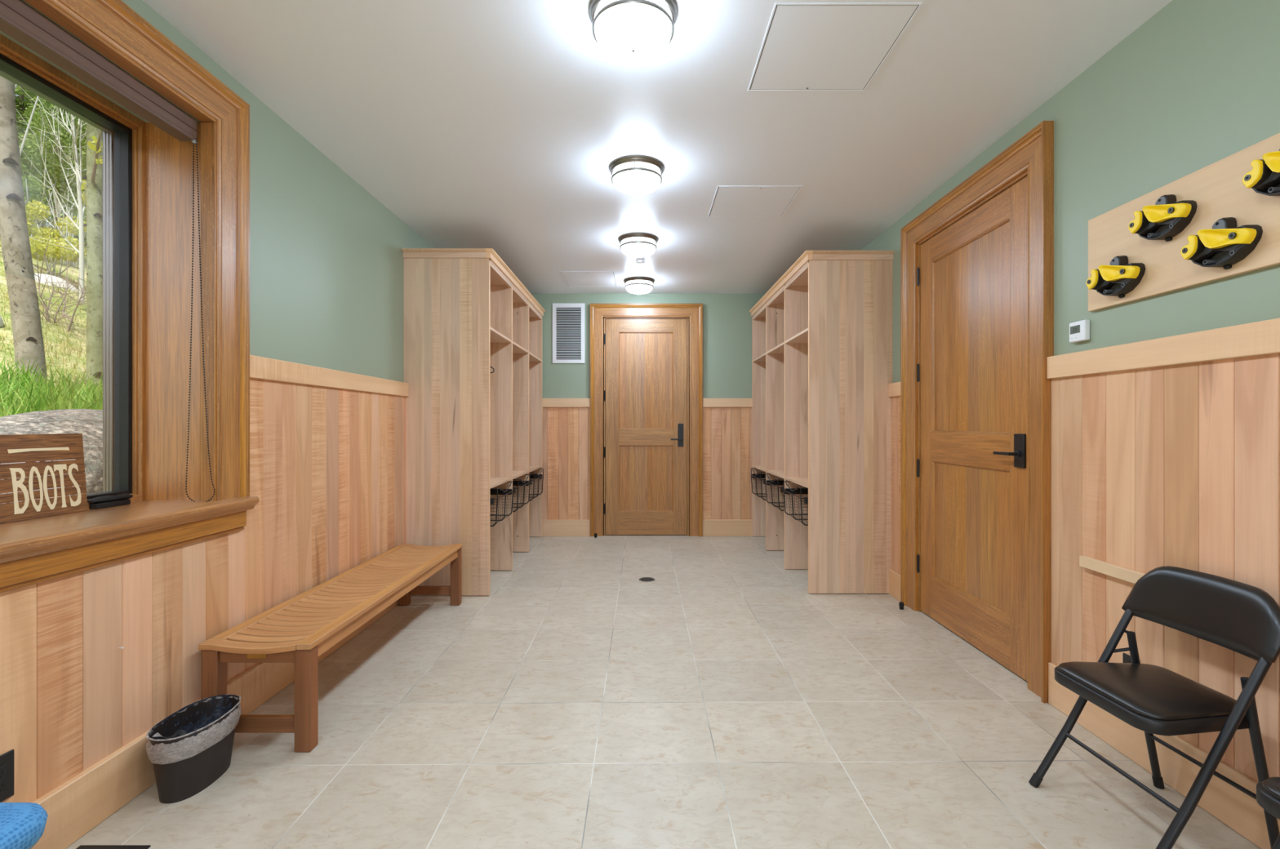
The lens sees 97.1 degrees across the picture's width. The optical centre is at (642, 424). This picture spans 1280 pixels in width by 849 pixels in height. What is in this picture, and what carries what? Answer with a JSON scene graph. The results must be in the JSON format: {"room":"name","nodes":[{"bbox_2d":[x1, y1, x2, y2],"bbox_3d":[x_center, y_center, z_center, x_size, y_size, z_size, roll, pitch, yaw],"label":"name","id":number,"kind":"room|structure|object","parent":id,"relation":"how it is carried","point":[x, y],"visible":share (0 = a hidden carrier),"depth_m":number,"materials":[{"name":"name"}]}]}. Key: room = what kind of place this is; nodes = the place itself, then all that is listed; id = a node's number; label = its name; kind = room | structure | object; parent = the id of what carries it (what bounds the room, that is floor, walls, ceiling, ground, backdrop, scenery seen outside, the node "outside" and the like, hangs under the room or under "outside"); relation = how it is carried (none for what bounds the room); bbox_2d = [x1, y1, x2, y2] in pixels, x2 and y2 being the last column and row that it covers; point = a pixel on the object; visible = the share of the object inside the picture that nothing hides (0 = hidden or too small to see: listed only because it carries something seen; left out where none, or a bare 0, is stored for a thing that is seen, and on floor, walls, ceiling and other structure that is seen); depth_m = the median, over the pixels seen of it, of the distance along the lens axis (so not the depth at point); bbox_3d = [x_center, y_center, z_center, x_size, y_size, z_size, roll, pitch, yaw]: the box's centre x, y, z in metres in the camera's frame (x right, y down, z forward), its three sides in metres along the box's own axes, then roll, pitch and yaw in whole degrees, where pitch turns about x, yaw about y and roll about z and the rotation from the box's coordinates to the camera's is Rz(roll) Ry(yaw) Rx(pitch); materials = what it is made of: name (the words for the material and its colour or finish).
{"room":"mudroom","nodes":[
{"label":"mudroom","id":0,"kind":"room"},
{"bbox_2d":[0,0,433,802],"bbox_3d":[-1.895,-0.116,2.118,0.380,2.732,8.835,0,0,0],"label":"wall","id":1,"kind":"structure","parent":0,"point":[329,393],"depth_m":2.64,"materials":[{"name":"green paint"}]},
{"bbox_2d":[0,749,13,802],"bbox_3d":[-1.718,0.948,1.508,0.009,0.125,0.076,0,0,0],"label":"wall outlet","id":2,"kind":"object","parent":1,"relation":"attached to","point":[6,759],"visible":1,"depth_m":1.53,"materials":[{"name":"black plastic"}]},
{"bbox_2d":[0,764,6,792],"bbox_3d":[-1.715,0.948,1.508,0.004,0.068,0.034,0,0,0],"label":"receptacle","id":3,"kind":"object","parent":2,"relation":"attached to","point":[2,766],"depth_m":1.52,"materials":[{"name":"black plastic"}]},
{"bbox_2d":[0,0,259,592],"bbox_3d":[-1.913,-0.468,1.356,0.507,1.830,2.212,0,0,0],"label":"window","id":4,"kind":"structure","parent":1,"relation":"in","point":[144,507],"depth_m":2.28,"materials":[{"name":"brown wood"}]},
{"bbox_2d":[0,433,88,524],"bbox_3d":[-2.006,0.169,1.884,0.032,0.277,0.292,0,0,0],"label":"sign","id":5,"kind":"object","parent":4,"relation":"on","point":[42,475],"visible":1,"depth_m":1.88,"materials":[{"name":"brown wood"}]},
{"bbox_2d":[0,0,215,502],"bbox_3d":[-1.786,-0.455,1.371,0.148,1.540,1.817,0,0,0],"label":"roller blind","id":6,"kind":"object","parent":4,"relation":"attached to","point":[19,21],"visible":0.98,"depth_m":1.88,"materials":[{"name":"brown fabric"}]},
{"bbox_2d":[31,599,399,848],"bbox_3d":[-1.722,1.157,2.027,0.045,0.185,8.655,0,0,0],"label":"baseboard","id":7,"kind":"structure","parent":1,"relation":"attached to","point":[76,806],"depth_m":1.83,"materials":[{"name":"brown wood"}]},
{"bbox_2d":[531,293,764,535],"bbox_3d":[0.052,-0.116,6.443,3.595,2.732,0.184,0,0,0],"label":"wall","id":8,"kind":"structure","parent":0,"point":[726,317],"depth_m":6.37,"materials":[{"name":"green paint"}]},
{"bbox_2d":[552,303,584,363],"bbox_3d":[-0.832,-1.035,6.379,0.364,0.674,0.012,0,0,0],"label":"air vent","id":9,"kind":"object","parent":8,"relation":"in","point":[568,319],"visible":1,"depth_m":6.37,"materials":[{"name":"white metal"}]},
{"bbox_2d":[590,303,702,536],"bbox_3d":[0.044,-0.056,6.417,1.264,2.612,0.173,0,0,0],"label":"door","id":10,"kind":"structure","parent":8,"relation":"in","point":[653,353],"depth_m":6.40,"materials":[{"name":"brown wood"}]},
{"bbox_2d":[542,519,751,536],"bbox_3d":[0.052,1.157,6.370,3.595,0.185,0.030,0,0,0],"label":"baseboard","id":11,"kind":"structure","parent":8,"relation":"attached to","point":[558,527],"depth_m":6.36,"materials":[{"name":"brown wood"}]},
{"bbox_2d":[142,0,1172,293],"bbox_3d":[0.007,-1.532,2.092,4.185,0.100,8.985,0,0,0],"label":"ceiling","id":12,"kind":"structure","parent":0,"point":[500,126],"depth_m":2.67,"materials":[{"name":"white paint"}]},
{"bbox_2d":[560,271,617,286],"bbox_3d":[-0.533,-1.480,5.753,0.523,0.004,0.605,0,0,0],"label":"access panel","id":13,"kind":"object","parent":12,"relation":"attached to","point":[572,278],"visible":1,"depth_m":5.72,"materials":[{"name":"white paint"}]},
{"bbox_2d":[588,0,677,62],"bbox_3d":[-0.033,-1.410,2.030,0.318,0.144,0.318,0,0,0],"label":"ceiling light","id":14,"kind":"object","parent":12,"relation":"attached to","point":[629,31],"visible":1,"depth_m":1.97,"materials":[{"name":"white glass"}]},
{"bbox_2d":[608,155,664,195],"bbox_3d":[-0.033,-1.410,3.265,0.318,0.144,0.318,0,0,0],"label":"ceiling light","id":15,"kind":"object","parent":12,"relation":"attached to","point":[632,175],"visible":1,"depth_m":3.17,"materials":[{"name":"white glass"}]},
{"bbox_2d":[613,162,660,195],"bbox_3d":[-0.033,-1.401,3.265,0.273,0.102,0.273,0,0,0],"label":"diffuser","id":16,"kind":"object","parent":15,"relation":"attached to","point":[636,179],"depth_m":3.18,"materials":[{"name":"white glass"}]},
{"bbox_2d":[617,232,657,257],"bbox_3d":[-0.033,-1.410,4.510,0.318,0.144,0.318,0,0,0],"label":"ceiling light","id":17,"kind":"object","parent":12,"relation":"attached to","point":[637,245],"visible":1,"depth_m":4.41,"materials":[{"name":"white glass"}]},
{"bbox_2d":[621,237,655,257],"bbox_3d":[-0.033,-1.401,4.510,0.273,0.102,0.273,0,0,0],"label":"diffuser","id":18,"kind":"object","parent":17,"relation":"attached to","point":[637,247],"depth_m":4.42,"materials":[{"name":"white glass"}]},
{"bbox_2d":[623,276,654,294],"bbox_3d":[-0.033,-1.410,5.800,0.318,0.144,0.318,0,0,0],"label":"ceiling light","id":19,"kind":"object","parent":12,"relation":"attached to","point":[633,285],"visible":1,"depth_m":5.70,"materials":[{"name":"white glass"}]},
{"bbox_2d":[626,280,652,294],"bbox_3d":[-0.033,-1.401,5.800,0.273,0.102,0.273,0,0,0],"label":"diffuser","id":20,"kind":"object","parent":19,"relation":"attached to","point":[633,286],"depth_m":5.70,"materials":[{"name":"white glass"}]},
{"bbox_2d":[635,260,644,264],"bbox_3d":[-0.018,-1.472,5.120,0.078,0.021,0.078,0,0,0],"label":"smoke detector","id":21,"kind":"object","parent":12,"relation":"attached to","point":[638,262],"visible":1,"depth_m":5.09,"materials":[{"name":"white plastic"}]},
{"bbox_2d":[707,186,802,217],"bbox_3d":[0.729,-1.480,3.763,0.526,0.004,0.515,0,0,0],"label":"access panel","id":22,"kind":"object","parent":12,"relation":"attached to","point":[728,201],"visible":1,"depth_m":3.74,"materials":[{"name":"white paint"}]},
{"bbox_2d":[747,3,922,91],"bbox_3d":[0.725,-1.480,2.245,0.518,0.004,0.521,0,0,0],"label":"access panel","id":23,"kind":"object","parent":12,"relation":"attached to","point":[806,46],"visible":1,"depth_m":2.19,"materials":[{"name":"white paint"}]},
{"bbox_2d":[65,534,1261,848],"bbox_3d":[0.100,1.300,2.092,4.000,0.100,8.985,0,0,0],"label":"floor","id":24,"kind":"structure","parent":0,"point":[716,701],"depth_m":2.25,"materials":[{"name":"tile"}]},
{"bbox_2d":[0,802,48,848],"bbox_3d":[-1.466,0.861,0.980,0.460,0.781,0.472,0,0,0],"label":"upholstered chair","id":25,"kind":"object","parent":24,"relation":"on","point":[22,824],"visible":1,"depth_m":1.15,"materials":[{"name":"blue fabric"}]},
{"bbox_2d":[75,844,151,848],"bbox_3d":[-1.563,1.248,1.519,0.208,0.004,0.318,0,0,0],"label":"floor vent","id":26,"kind":"object","parent":24,"relation":"in","point":[81,846],"visible":1,"depth_m":1.67,"materials":[{"name":"black metal"}]},
{"bbox_2d":[148,696,239,803],"bbox_3d":[-1.570,1.139,1.992,0.188,0.222,0.308,0,0,0],"label":"trash can","id":27,"kind":"object","parent":24,"relation":"on","point":[177,781],"visible":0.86,"depth_m":1.93,"materials":[{"name":"black plastic"}]},
{"bbox_2d":[146,693,240,764],"bbox_3d":[-1.569,1.097,1.992,0.201,0.154,0.316,0,0,3],"label":"liner","id":28,"kind":"object","parent":27,"relation":"in","point":[219,712],"visible":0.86,"depth_m":1.94,"materials":[{"name":"beige plastic"}]},
{"bbox_2d":[198,543,462,751],"bbox_3d":[-1.476,1.042,3.062,0.428,0.417,1.825,0,0,0],"label":"slatted bench","id":29,"kind":"object","parent":24,"relation":"on","point":[300,628],"visible":1,"depth_m":2.40,"materials":[{"name":"brown wood"}]},
{"bbox_2d":[401,248,545,595],"bbox_3d":[-1.415,-0.015,5.212,0.658,2.530,2.227,0,0,0],"label":"locker","id":30,"kind":"object","parent":24,"relation":"on","point":[472,430],"visible":0.94,"depth_m":4.13,"materials":[{"name":"brown wood"}]},
{"bbox_2d":[489,326,511,342],"bbox_3d":[-1.425,-0.715,4.501,0.610,0.020,0.692,0,0,0],"label":"shelf","id":31,"kind":"object","parent":30,"relation":"attached to","point":[495,336],"depth_m":4.60,"materials":[{"name":"brown wood"}]},
{"bbox_2d":[489,477,511,488],"bbox_3d":[-1.425,0.459,4.501,0.610,0.022,0.692,0,0,0],"label":"shelf","id":32,"kind":"object","parent":30,"relation":"attached to","point":[494,482],"depth_m":4.58,"materials":[{"name":"brown wood"}]},
{"bbox_2d":[489,481,513,526],"bbox_3d":[-1.326,0.618,4.501,0.485,0.288,0.652,0,0,0],"label":"wire basket","id":33,"kind":"object","parent":30,"relation":"attached to","point":[493,491],"visible":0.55,"depth_m":4.68,"materials":[{"name":"black metal"}]},
{"bbox_2d":[512,341,528,353],"bbox_3d":[-1.425,-0.715,5.215,0.610,0.020,0.686,0,0,0],"label":"shelf","id":34,"kind":"object","parent":30,"relation":"attached to","point":[517,348],"depth_m":5.30,"materials":[{"name":"brown wood"}]},
{"bbox_2d":[512,471,528,479],"bbox_3d":[-1.425,0.459,5.215,0.610,0.022,0.686,0,0,0],"label":"shelf","id":35,"kind":"object","parent":30,"relation":"attached to","point":[515,473],"depth_m":5.28,"materials":[{"name":"brown wood"}]},
{"bbox_2d":[512,474,530,511],"bbox_3d":[-1.326,0.618,5.215,0.485,0.288,0.652,0,0,0],"label":"wire basket","id":36,"kind":"object","parent":30,"relation":"attached to","point":[517,483],"visible":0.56,"depth_m":5.28,"materials":[{"name":"black metal"}]},
{"bbox_2d":[528,351,542,361],"bbox_3d":[-1.425,-0.715,5.941,0.610,0.020,0.717,0,0,0],"label":"shelf","id":37,"kind":"object","parent":30,"relation":"attached to","point":[532,357],"depth_m":6.09,"materials":[{"name":"brown wood"}]},
{"bbox_2d":[528,465,542,472],"bbox_3d":[-1.425,0.459,5.941,0.610,0.022,0.717,0,0,0],"label":"shelf","id":38,"kind":"object","parent":30,"relation":"attached to","point":[531,468],"depth_m":6.09,"materials":[{"name":"brown wood"}]},
{"bbox_2d":[528,468,543,501],"bbox_3d":[-1.326,0.618,5.941,0.485,0.288,0.652,0,0,0],"label":"wire basket","id":39,"kind":"object","parent":30,"relation":"attached to","point":[538,477],"visible":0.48,"depth_m":6.05,"materials":[{"name":"black metal"}]},
{"bbox_2d":[639,577,654,582],"bbox_3d":[0.037,1.249,4.578,0.132,0.002,0.132,0,0,0],"label":"floor drain","id":40,"kind":"object","parent":24,"relation":"on","point":[643,579],"visible":1,"depth_m":4.58,"materials":[{"name":"silver metal"}]},
{"bbox_2d":[749,250,894,593],"bbox_3d":[1.524,-0.015,5.248,0.650,2.530,2.204,0,0,0],"label":"locker","id":41,"kind":"object","parent":24,"relation":"on","point":[822,334],"visible":1,"depth_m":4.18,"materials":[{"name":"brown wood"}]},
{"bbox_2d":[751,467,765,500],"bbox_3d":[1.439,0.618,5.985,0.485,0.288,0.652,0,0,0],"label":"wire basket","id":42,"kind":"object","parent":41,"relation":"attached to","point":[761,476],"visible":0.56,"depth_m":6.11,"materials":[{"name":"black metal"}]},
{"bbox_2d":[752,352,765,361],"bbox_3d":[1.534,-0.715,5.985,0.602,0.020,0.680,0,0,0],"label":"shelf","id":43,"kind":"object","parent":41,"relation":"attached to","point":[762,357],"depth_m":6.09,"materials":[{"name":"brown wood"}]},
{"bbox_2d":[752,465,765,471],"bbox_3d":[1.534,0.459,5.985,0.602,0.022,0.680,0,0,0],"label":"shelf","id":44,"kind":"object","parent":41,"relation":"attached to","point":[762,468],"depth_m":6.11,"materials":[{"name":"brown wood"}]},
{"bbox_2d":[764,473,784,511],"bbox_3d":[1.439,0.618,5.265,0.485,0.288,0.652,0,0,0],"label":"wire basket","id":45,"kind":"object","parent":41,"relation":"attached to","point":[775,482],"visible":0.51,"depth_m":5.37,"materials":[{"name":"black metal"}]},
{"bbox_2d":[766,342,784,354],"bbox_3d":[1.534,-0.715,5.265,0.602,0.020,0.710,0,0,0],"label":"shelf","id":46,"kind":"object","parent":41,"relation":"attached to","point":[780,349],"depth_m":5.36,"materials":[{"name":"brown wood"}]},
{"bbox_2d":[766,470,784,479],"bbox_3d":[1.534,0.459,5.265,0.602,0.022,0.710,0,0,0],"label":"shelf","id":47,"kind":"object","parent":41,"relation":"attached to","point":[780,473],"depth_m":5.37,"materials":[{"name":"brown wood"}]},
{"bbox_2d":[782,480,808,525],"bbox_3d":[1.439,0.618,4.544,0.485,0.288,0.652,0,0,0],"label":"wire basket","id":48,"kind":"object","parent":41,"relation":"attached to","point":[801,491],"visible":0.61,"depth_m":4.74,"materials":[{"name":"black metal"}]},
{"bbox_2d":[785,328,808,343],"bbox_3d":[1.534,-0.715,4.544,0.602,0.020,0.682,0,0,0],"label":"shelf","id":49,"kind":"object","parent":41,"relation":"attached to","point":[802,337],"depth_m":4.64,"materials":[{"name":"brown wood"}]},
{"bbox_2d":[785,476,808,488],"bbox_3d":[1.534,0.459,4.544,0.602,0.022,0.682,0,0,0],"label":"shelf","id":50,"kind":"object","parent":41,"relation":"attached to","point":[802,481],"depth_m":4.64,"materials":[{"name":"brown wood"}]},
{"bbox_2d":[898,601,904,609],"bbox_3d":[1.760,1.226,3.842,0.034,0.047,0.034,0,0,0],"label":"door stop","id":51,"kind":"object","parent":24,"relation":"on","point":[901,604],"visible":1,"depth_m":3.83,"materials":[{"name":"black rubber"}]},
{"bbox_2d":[1028,565,1279,848],"bbox_3d":[1.582,0.865,1.767,0.458,0.785,0.458,0,0,-3],"label":"folding chair","id":52,"kind":"object","parent":24,"relation":"on","point":[1242,618],"visible":0.99,"depth_m":1.70,"materials":[{"name":"black metal"}]},
{"bbox_2d":[1256,777,1279,848],"bbox_3d":[1.584,0.865,1.134,0.458,0.785,0.458,0,0,-3],"label":"folding chair","id":53,"kind":"object","parent":24,"relation":"on","point":[1268,790],"visible":1,"depth_m":1.27,"materials":[{"name":"black metal"}]},
{"bbox_2d":[860,0,1279,782],"bbox_3d":[1.933,-0.116,2.118,0.233,2.732,8.835,0,0,0],"label":"wall","id":54,"kind":"structure","parent":0,"point":[1166,420],"depth_m":1.99,"materials":[{"name":"green paint"}]},
{"bbox_2d":[900,120,1053,702],"bbox_3d":[1.881,-0.059,3.245,0.173,2.618,1.405,0,0,0],"label":"door","id":55,"kind":"structure","parent":54,"relation":"in","point":[977,264],"depth_m":3.11,"materials":[{"name":"brown wood"}]},
{"bbox_2d":[1069,320,1089,342],"bbox_3d":[1.836,-0.394,2.377,0.028,0.085,0.087,0,0,0],"label":"thermostat","id":56,"kind":"object","parent":54,"relation":"attached to","point":[1079,331],"visible":1,"depth_m":2.36,"materials":[{"name":"white plastic"}]},
{"bbox_2d":[888,568,1279,848],"bbox_3d":[1.836,1.157,2.027,0.028,0.185,8.655,0,0,0],"label":"baseboard","id":57,"kind":"structure","parent":54,"relation":"attached to","point":[1233,807],"depth_m":1.92,"materials":[{"name":"brown wood"}]},
{"bbox_2d":[1079,555,1145,583],"bbox_3d":[1.824,0.564,1.824,0.024,0.045,1.048,0,0,0],"label":"strip","id":58,"kind":"object","parent":54,"relation":"attached to","point":[1120,572],"visible":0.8,"depth_m":2.19,"materials":[{"name":"brown wood"}]},
{"bbox_2d":[1122,653,1140,662],"bbox_3d":[1.832,0.924,2.120,0.009,0.115,0.071,0,0,0],"label":"wall outlet","id":59,"kind":"object","parent":54,"relation":"attached to","point":[1126,658],"visible":0.16,"depth_m":2.14,"materials":[{"name":"black plastic"}]},
{"bbox_2d":[1088,133,1279,311],"bbox_3d":[1.840,-0.653,1.752,0.020,0.374,1.144,0,0,0],"label":"board","id":60,"kind":"object","parent":54,"relation":"attached to","point":[1218,190],"visible":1,"depth_m":1.88,"materials":[{"name":"brown wood"}]},
{"bbox_2d":[1086,255,1145,297],"bbox_3d":[1.784,-0.562,2.149,0.093,0.160,0.204,0,0,0],"label":"holder","id":61,"kind":"object","parent":60,"relation":"attached to","point":[1119,278],"visible":1,"depth_m":2.13,"materials":[{"name":"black plastic"}]},
{"bbox_2d":[1128,194,1197,241],"bbox_3d":[1.784,-0.715,1.957,0.093,0.160,0.204,0,0,0],"label":"holder","id":62,"kind":"object","parent":60,"relation":"attached to","point":[1166,219],"visible":1,"depth_m":1.94,"materials":[{"name":"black plastic"}]},
{"bbox_2d":[1180,217,1262,269],"bbox_3d":[1.784,-0.564,1.760,0.093,0.160,0.204,0,0,0],"label":"holder","id":63,"kind":"object","parent":60,"relation":"attached to","point":[1225,245],"visible":1,"depth_m":1.75,"materials":[{"name":"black plastic"}]},
{"bbox_2d":[1242,149,1279,195],"bbox_3d":[1.784,-0.715,1.572,0.093,0.160,0.204,0,0,0],"label":"holder","id":64,"kind":"object","parent":60,"relation":"attached to","point":[1264,178],"visible":1,"depth_m":1.60,"materials":[{"name":"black plastic"}]},
{"label":"outside","id":65,"kind":"structure","parent":0,"visible":0},
{"bbox_2d":[0,232,102,399],"bbox_3d":[-21.060,-2.747,11.000,38.000,20.166,50.000,0,0,0],"label":"ground","id":66,"kind":"structure","parent":65,"point":[80,368],"depth_m":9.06,"materials":[{"name":"yellow plant"}]},
{"bbox_2d":[0,315,3,327],"bbox_3d":[-9.590,-1.505,8.049,0.702,0.544,0.709,0,0,0],"label":"boulder","id":67,"kind":"object","parent":66,"relation":"on","point":[1,318],"visible":0.82,"depth_m":8.19,"materials":[{"name":"grey stone"}]},
{"bbox_2d":[15,105,30,235],"bbox_3d":[-21.319,-11.005,18.056,2.823,9.621,3.043,0,0,44],"label":"evergreen tree","id":68,"kind":"object","parent":66,"relation":"on","point":[19,111],"visible":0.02,"depth_m":18.62,"materials":[{"name":"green plant"}]},
{"bbox_2d":[0,75,47,382],"bbox_3d":[-6.651,-3.155,6.138,0.656,6.152,0.532,0,0,0],"label":"tree","id":69,"kind":"object","parent":66,"relation":"on","point":[28,338],"visible":0.78,"depth_m":5.94,"materials":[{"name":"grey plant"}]},
{"bbox_2d":[14,84,67,235],"bbox_3d":[-24.148,-11.937,21.924,2.939,9.554,2.946,0,0,0],"label":"evergreen tree","id":70,"kind":"object","parent":66,"relation":"on","point":[20,102],"visible":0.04,"depth_m":21.88,"materials":[{"name":"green plant"}]},
{"bbox_2d":[0,200,86,277],"bbox_3d":[-13.202,-4.068,12.634,1.909,1.778,1.377,0,0,0],"label":"leafy shrub","id":71,"kind":"object","parent":66,"relation":"on","point":[52,251],"visible":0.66,"depth_m":12.43,"materials":[{"name":"yellow plant"}]},
{"bbox_2d":[0,235,86,331],"bbox_3d":[-9.464,-2.253,9.215,2.507,1.707,1.363,0,0,0],"label":"bush","id":72,"kind":"object","parent":66,"relation":"on","point":[46,308],"visible":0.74,"depth_m":9.22,"materials":[{"name":"brown plant"}]},
{"bbox_2d":[14,85,86,258],"bbox_3d":[-18.537,-10.202,17.953,2.927,10.015,2.868,0,0,0],"label":"evergreen tree","id":73,"kind":"object","parent":66,"relation":"on","point":[17,89],"visible":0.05,"depth_m":17.74,"materials":[{"name":"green plant"}]},
{"bbox_2d":[15,86,86,303],"bbox_3d":[-11.311,-5.211,11.253,2.158,5.684,3.560,0,0,-38],"label":"bare tree","id":74,"kind":"object","parent":66,"relation":"on","point":[74,135],"visible":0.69,"depth_m":10.98,"materials":[{"name":"grey plant"}]},
{"bbox_2d":[0,354,102,417],"bbox_3d":[-5.134,-0.234,5.732,3.788,1.115,9.460,0,0,-5],"label":"grass","id":75,"kind":"structure","parent":66,"relation":"on","point":[14,400],"depth_m":4.44,"materials":[{"name":"green plant"}]},
{"bbox_2d":[0,408,102,493],"bbox_3d":[-3.126,0.421,3.024,1.291,1.022,1.803,0,0,0],"label":"boulder","id":76,"kind":"object","parent":66,"relation":"on","point":[87,422],"visible":0.12,"depth_m":2.69,"materials":[{"name":"stone"}]},
{"bbox_2d":[17,95,85,238],"bbox_3d":[-29.750,-14.873,27.973,3.333,11.585,3.390,0,0,0],"label":"evergreen tree","id":77,"kind":"object","parent":66,"relation":"on","point":[37,221],"visible":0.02,"depth_m":27.89,"materials":[{"name":"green plant"}]},
{"bbox_2d":[18,110,86,258],"bbox_3d":[-15.613,-6.075,14.504,1.966,3.763,1.519,0,0,-27],"label":"tree","id":78,"kind":"object","parent":66,"relation":"on","point":[53,169],"visible":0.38,"depth_m":14.52,"materials":[{"name":"green plant"}]},
{"bbox_2d":[22,96,86,266],"bbox_3d":[-16.519,-7.191,16.352,1.828,5.316,1.779,0,0,0],"label":"tree","id":79,"kind":"object","parent":66,"relation":"on","point":[68,142],"visible":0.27,"depth_m":16.08,"materials":[{"name":"green plant"}]},
{"bbox_2d":[34,273,78,293],"bbox_3d":[-12.958,-2.466,12.125,1.651,1.554,1.527,0,0,0],"label":"boulder","id":80,"kind":"object","parent":66,"relation":"on","point":[42,276],"visible":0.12,"depth_m":11.97,"materials":[{"name":"grey stone"}]},
{"bbox_2d":[36,116,86,246],"bbox_3d":[-26.087,-13.596,26.026,3.116,11.579,3.039,0,0,-43],"label":"evergreen tree","id":81,"kind":"object","parent":66,"relation":"on","point":[46,117],"visible":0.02,"depth_m":25.40,"materials":[{"name":"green plant"}]},
{"bbox_2d":[65,122,86,257],"bbox_3d":[-20.668,-10.965,21.532,3.274,10.011,2.878,0,0,0],"label":"evergreen tree","id":82,"kind":"object","parent":66,"relation":"on","point":[85,122],"visible":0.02,"depth_m":20.89,"materials":[{"name":"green plant"}]},
{"bbox_2d":[72,121,86,238],"bbox_3d":[-14.321,-6.272,15.602,1.787,5.170,1.756,0,0,0],"label":"leafy shrub","id":83,"kind":"object","parent":66,"relation":"on","point":[85,209],"visible":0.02,"depth_m":15.11,"materials":[{"name":"green plant"}]},
{"bbox_2d":[76,179,86,204],"bbox_3d":[-12.765,-4.387,13.482,0.967,2.780,0.841,0,0,0],"label":"leafy shrub","id":84,"kind":"object","parent":66,"relation":"on","point":[82,186],"visible":0.04,"depth_m":13.20,"materials":[{"name":"yellow plant"}]},
{"bbox_2d":[82,123,102,389],"bbox_3d":[-6.575,-3.817,6.829,0.706,6.903,0.227,0,0,40],"label":"tree","id":85,"kind":"object","parent":66,"relation":"on","point":[94,177],"visible":0.64,"depth_m":6.93,"materials":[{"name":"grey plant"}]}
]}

